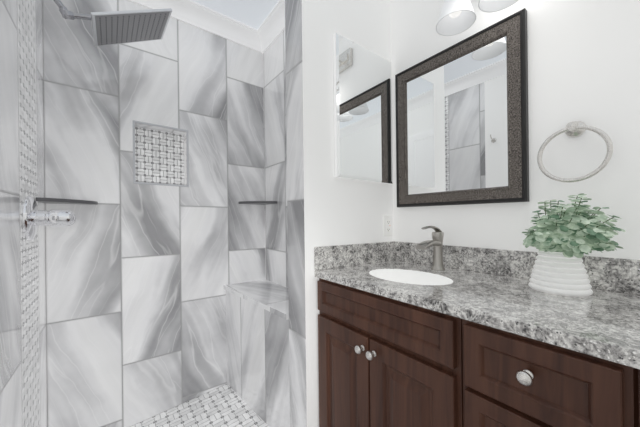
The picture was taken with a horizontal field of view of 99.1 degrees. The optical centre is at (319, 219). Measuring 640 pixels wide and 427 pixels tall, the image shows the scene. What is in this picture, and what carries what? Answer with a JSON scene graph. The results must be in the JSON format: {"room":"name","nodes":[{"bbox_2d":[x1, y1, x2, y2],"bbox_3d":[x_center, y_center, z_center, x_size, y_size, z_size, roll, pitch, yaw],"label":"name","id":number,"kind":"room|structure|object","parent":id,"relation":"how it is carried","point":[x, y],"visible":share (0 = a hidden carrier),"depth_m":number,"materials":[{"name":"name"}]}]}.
{"room":"bathroom","nodes":[
{"label":"bathroom","id":0,"kind":"room"},
{"bbox_2d":[0,0,46,426],"bbox_3d":[-0.498,-0.052,0.107,0.130,2.645,3.485,0,0,-37],"label":"wall","id":1,"kind":"structure","parent":0,"point":[23,374],"depth_m":1.02,"materials":[{"name":"tile"}]},
{"bbox_2d":[23,195,75,240],"bbox_3d":[-1.124,-0.008,1.150,0.145,0.184,0.196,0,0,-37],"label":"shower valve","id":2,"kind":"object","parent":1,"relation":"attached to","point":[34,217],"visible":1,"depth_m":1.11,"materials":[{"name":"silver metal"}]},
{"bbox_2d":[36,197,97,204],"bbox_3d":[-1.231,-0.091,1.344,0.205,0.017,0.205,0,0,-37],"label":"corner shelf","id":3,"kind":"object","parent":1,"relation":"attached to","point":[56,200],"visible":1,"depth_m":1.30,"materials":[{"name":"grey metal"}]},
{"bbox_2d":[53,0,171,45],"bbox_3d":[-0.966,-0.918,1.218,0.498,0.215,0.326,0,0,-37],"label":"shower head","id":4,"kind":"object","parent":1,"relation":"attached to","point":[117,27],"visible":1,"depth_m":1.23},
{"bbox_2d":[42,0,265,426],"bbox_3d":[-0.813,-0.052,1.909,1.778,2.645,0.214,0,0,-37],"label":"wall","id":5,"kind":"structure","parent":0,"point":[139,277],"depth_m":1.62,"materials":[{"name":"tile"}]},
{"bbox_2d":[133,120,188,186],"bbox_3d":[-0.967,-0.396,1.674,0.300,0.367,0.012,0,0,-37],"label":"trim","id":6,"kind":"structure","parent":5,"relation":"attached to","point":[134,172],"depth_m":1.65,"materials":[{"name":"grey tile"}]},
{"bbox_2d":[129,0,266,52],"bbox_3d":[-0.854,-1.323,1.718,1.105,0.105,0.080,0,0,-37],"label":"crown molding","id":7,"kind":"structure","parent":5,"relation":"attached to","point":[193,13],"depth_m":1.81,"materials":[{"name":"white paint"}]},
{"bbox_2d":[130,384,268,426],"bbox_3d":[0.182,1.239,0.604,1.754,0.282,3.468,0,0,-37],"label":"floor","id":8,"kind":"structure","parent":0,"point":[225,405],"depth_m":1.61,"materials":[{"name":"tile"}]},
{"bbox_2d":[224,279,289,426],"bbox_3d":[-0.262,0.861,1.621,0.322,0.818,0.920,0,0,-37],"label":"bench","id":9,"kind":"object","parent":8,"relation":"on","point":[257,328],"visible":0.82,"depth_m":1.56,"materials":[{"name":"tile"}]},
{"bbox_2d":[315,274,639,426],"bbox_3d":[0.672,0.693,0.740,0.598,0.873,1.594,0,0,-37],"label":"bathroom vanity","id":10,"kind":"object","parent":8,"relation":"on","point":[435,332],"depth_m":0.74,"materials":[{"name":"brown wood"}]},
{"bbox_2d":[315,258,639,361],"bbox_3d":[0.683,0.240,0.746,0.559,0.031,1.619,0,0,-37],"label":"countertop","id":11,"kind":"structure","parent":10,"relation":"on","point":[608,321],"depth_m":0.73,"materials":[{"name":"grey stone"}]},
{"bbox_2d":[354,266,461,289],"bbox_3d":[0.355,0.310,1.105,0.259,0.167,0.347,0,0,-37],"label":"sink","id":12,"kind":"object","parent":11,"relation":"in","point":[427,278],"depth_m":1.22,"materials":[{"name":"white ceramic"}]},
{"bbox_2d":[414,226,449,269],"bbox_3d":[0.495,0.125,1.209,0.168,0.199,0.059,0,0,-37],"label":"faucet","id":13,"kind":"object","parent":11,"relation":"on","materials":[{"name":"silver metal"}]},
{"bbox_2d":[522,193,625,296],"bbox_3d":[0.751,0.072,0.835,0.243,0.304,0.240,0,0,-37],"label":"plant","id":14,"kind":"object","parent":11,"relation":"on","point":[561,239],"visible":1,"depth_m":0.80,"materials":[{"name":"green plant"}]},
{"bbox_2d":[193,0,278,28],"bbox_3d":[0.149,-1.425,0.604,1.754,0.100,3.468,0,0,-37],"label":"ceiling","id":15,"kind":"structure","parent":0,"point":[253,13],"depth_m":1.77,"materials":[{"name":"white paint"}]},
{"bbox_2d":[263,0,392,426],"bbox_3d":[-0.132,-0.052,1.787,0.632,2.645,1.036,0,0,-37],"label":"wall","id":16,"kind":"structure","parent":0,"point":[318,204],"depth_m":1.29,"materials":[{"name":"paint"}]},
{"bbox_2d":[238,201,276,204],"bbox_3d":[-0.442,-0.123,1.937,0.205,0.017,0.205,0,0,-37],"label":"corner shelf","id":17,"kind":"object","parent":16,"relation":"attached to","point":[258,202],"visible":1,"depth_m":1.90,"materials":[{"name":"grey metal"}]},
{"bbox_2d":[256,0,284,47],"bbox_3d":[-0.206,-1.323,1.704,0.085,0.105,0.664,0,0,-37],"label":"crown molding","id":18,"kind":"structure","parent":16,"relation":"attached to","point":[265,34],"depth_m":1.87,"materials":[{"name":"white paint"}]},
{"bbox_2d":[314,242,393,269],"bbox_3d":[0.194,0.172,1.380,0.539,0.105,0.021,0,0,-37],"label":"backsplash","id":19,"kind":"structure","parent":16,"relation":"attached to","point":[325,257],"depth_m":1.34,"materials":[{"name":"grey stone"}]},
{"bbox_2d":[333,33,392,183],"bbox_3d":[0.236,-0.543,1.415,0.413,0.680,0.029,0,0,-37],"label":"upper cabinet","id":20,"kind":"object","parent":16,"relation":"attached to","point":[362,76],"visible":0.93,"depth_m":1.38,"materials":[{"name":"white mirror"}]},
{"bbox_2d":[383,215,391,235],"bbox_3d":[0.381,0.031,1.529,0.071,0.117,0.009,0,0,-37],"label":"electrical outlet plate","id":21,"kind":"object","parent":16,"relation":"attached to","point":[387,225],"visible":1,"depth_m":1.52,"materials":[{"name":"white plastic"}]},
{"bbox_2d":[390,0,639,259],"bbox_3d":[1.118,-0.122,0.712,0.124,2.505,2.514,0,0,-37],"label":"wall","id":22,"kind":"structure","parent":0,"point":[583,61],"depth_m":0.97,"materials":[{"name":"white paint"}]},
{"bbox_2d":[436,0,475,35],"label":"sconce","id":23,"kind":"object","parent":22,"relation":"attached to","point":[456,17],"depth_m":1.11,"materials":[{"name":"white glass"}]},
{"bbox_2d":[395,8,528,206],"bbox_3d":[0.608,-0.436,1.277,0.037,0.732,0.603,0,0,-37],"label":"framed mirror","id":24,"kind":"object","parent":22,"relation":"attached to","point":[462,128],"visible":1,"depth_m":1.21,"materials":[{"name":"black mirror"}]},
{"bbox_2d":[478,0,518,12],"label":"sconce","id":25,"kind":"object","parent":22,"relation":"attached to","point":[488,6],"depth_m":1.02,"materials":[{"name":"white glass"}]},
{"bbox_2d":[394,242,639,293],"bbox_3d":[0.898,0.172,0.908,0.021,0.105,1.620,0,0,-37],"label":"backsplash","id":26,"kind":"structure","parent":22,"relation":"attached to","point":[604,273],"depth_m":1.06,"materials":[{"name":"grey stone"}]},
{"bbox_2d":[537,121,612,182],"bbox_3d":[0.856,-0.232,0.921,0.063,0.214,0.188,0,0,-37],"label":"towel ring","id":27,"kind":"object","parent":22,"relation":"attached to","point":[575,128],"visible":1,"depth_m":0.91,"materials":[{"name":"silver metal"}]}
]}

